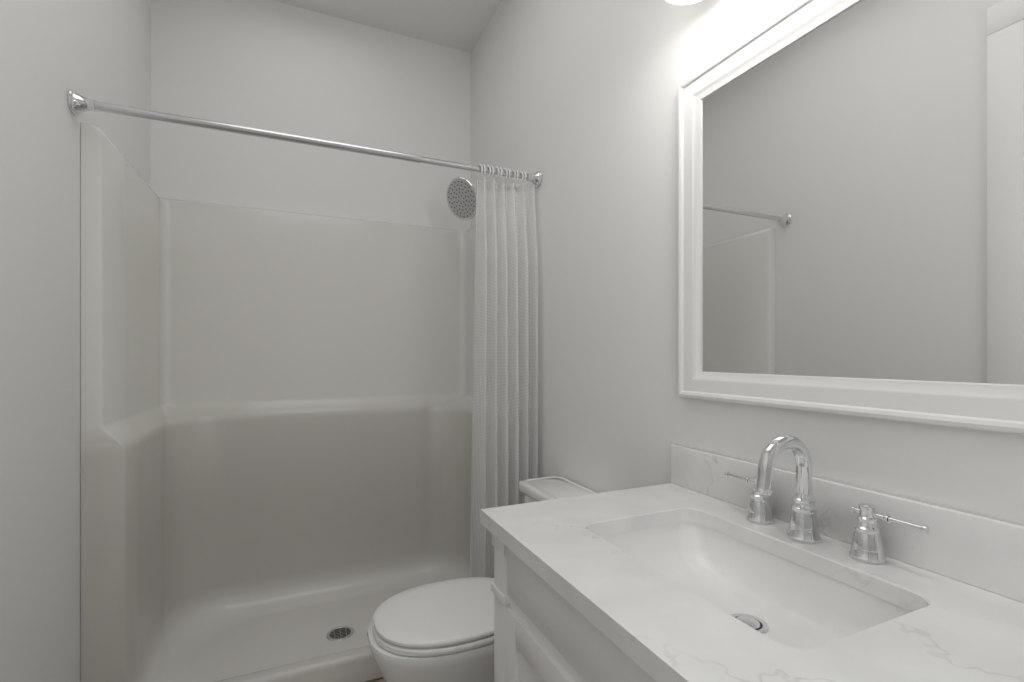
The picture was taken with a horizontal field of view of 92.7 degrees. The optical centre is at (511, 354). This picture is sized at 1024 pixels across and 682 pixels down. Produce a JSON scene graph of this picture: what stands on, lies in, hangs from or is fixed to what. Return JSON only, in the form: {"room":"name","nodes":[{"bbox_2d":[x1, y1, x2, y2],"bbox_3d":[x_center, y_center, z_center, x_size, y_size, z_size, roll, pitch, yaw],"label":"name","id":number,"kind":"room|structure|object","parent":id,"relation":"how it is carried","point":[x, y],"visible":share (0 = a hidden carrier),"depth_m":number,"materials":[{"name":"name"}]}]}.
{"room":"bathroom","nodes":[
{"label":"bathroom","id":0,"kind":"room"},
{"bbox_2d":[0,0,150,681],"bbox_3d":[-1.014,-0.260,0.707,0.100,2.960,3.419,0,0,-24],"label":"wall","id":1,"kind":"structure","parent":0,"point":[52,52],"depth_m":1.28,"materials":[{"name":"paint"}]},
{"bbox_2d":[151,0,470,230],"bbox_3d":[-0.952,-0.260,2.553,1.520,2.960,0.100,0,0,-24],"label":"wall","id":2,"kind":"structure","parent":0,"point":[272,65],"depth_m":2.46,"materials":[{"name":"paint"}]},
{"bbox_2d":[367,677,384,681],"bbox_3d":[-0.275,1.270,1.038,1.720,0.100,3.419,0,0,-24],"label":"floor","id":3,"kind":"structure","parent":0,"point":[380,680],"depth_m":1.83,"materials":[{"name":"brown wood"}]},
{"bbox_2d":[81,123,475,681],"bbox_3d":[-0.768,0.260,2.142,1.517,1.920,0.797,0,0,-24],"label":"shower","id":4,"kind":"object","parent":3,"relation":"on","point":[276,434],"visible":0.81,"depth_m":2.26,"materials":[{"name":"white plastic"}]},
{"bbox_2d":[367,476,595,681],"bbox_3d":[-0.072,0.839,1.534,0.736,0.762,0.394,0,0,-24],"label":"toilet","id":5,"kind":"object","parent":3,"relation":"on","point":[441,631],"visible":0.5,"depth_m":1.37,"materials":[{"name":"white ceramic"}]},
{"bbox_2d":[491,534,655,681],"bbox_3d":[0.372,0.795,0.763,0.560,0.850,0.920,0,0,-24],"label":"vanity cabinet","id":6,"kind":"object","parent":3,"relation":"on","point":[544,631],"visible":0.27,"depth_m":0.88,"materials":[{"name":"white paint"}]},
{"bbox_2d":[480,444,1023,681],"bbox_3d":[0.373,0.304,0.764,0.556,0.132,0.931,0,0,-24],"label":"countertop","id":7,"kind":"structure","parent":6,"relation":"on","point":[953,580],"depth_m":0.72,"materials":[{"name":"stone"}]},
{"bbox_2d":[599,521,911,648],"bbox_3d":[0.363,0.425,0.825,0.346,0.110,0.516,0,0,-24],"label":"sink basin","id":8,"kind":"object","parent":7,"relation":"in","point":[780,600],"visible":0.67,"depth_m":0.91,"materials":[{"name":"white ceramic"}]},
{"bbox_2d":[724,434,929,563],"bbox_3d":[0.503,0.242,0.888,0.158,0.195,0.379,0,0,-24],"label":"faucet","id":9,"kind":"object","parent":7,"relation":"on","point":[866,543],"visible":0.98,"depth_m":0.88,"materials":[{"name":"silver metal"}]},
{"bbox_2d":[274,0,501,52],"bbox_3d":[-0.275,-1.790,1.038,1.720,0.100,3.419,0,0,-24],"label":"ceiling","id":10,"kind":"structure","parent":0,"point":[461,25],"depth_m":2.51,"materials":[{"name":"paint"}]},
{"bbox_2d":[471,0,1023,524],"bbox_3d":[0.465,-0.260,1.369,0.100,2.960,3.419,0,0,-24],"label":"wall","id":11,"kind":"structure","parent":0,"point":[575,102],"depth_m":1.50,"materials":[{"name":"paint"}]},
{"bbox_2d":[67,90,541,186],"bbox_3d":[-0.582,-0.732,1.725,1.520,0.064,0.064,0,0,-24],"label":"shower rod","id":12,"kind":"object","parent":11,"relation":"attached to","point":[77,103],"visible":1,"depth_m":1.61,"materials":[{"name":"silver metal"}]},
{"bbox_2d":[476,164,525,183],"bbox_3d":[-0.039,-0.730,1.967,0.206,0.049,0.047,0,0,-24],"label":"curtain rings","id":13,"kind":"object","parent":12,"relation":"hanging from","point":[499,177],"visible":0.96,"depth_m":1.96,"materials":[{"name":"white plastic"}]},
{"bbox_2d":[470,177,537,577],"bbox_3d":[-0.026,0.226,1.957,0.277,1.848,0.117,0,0,-24],"label":"shower curtain","id":14,"kind":"object","parent":13,"relation":"hanging from","point":[505,412],"visible":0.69,"depth_m":1.95,"materials":[{"name":"white fabric"}]},
{"bbox_2d":[446,177,475,220],"bbox_3d":[-0.183,-0.757,2.385,0.247,0.200,0.189,0,0,-24],"label":"shower head","id":15,"kind":"object","parent":11,"relation":"attached to","point":[461,196],"visible":0.81,"depth_m":2.35},
{"bbox_2d":[665,0,701,4],"bbox_3d":[0.514,-0.965,0.909,0.186,0.265,0.566,0,0,-24],"label":"sconce","id":16,"kind":"object","parent":11,"relation":"attached to","point":[681,2],"visible":1,"depth_m":1.16,"materials":[{"name":"white glass"}]},
{"bbox_2d":[678,0,1023,434],"bbox_3d":[0.615,-0.295,0.879,0.026,0.810,0.863,0,0,-24],"label":"framed mirror","id":17,"kind":"object","parent":11,"relation":"attached to","point":[850,207],"visible":1,"depth_m":0.87,"materials":[{"name":"white wood"}]}
]}

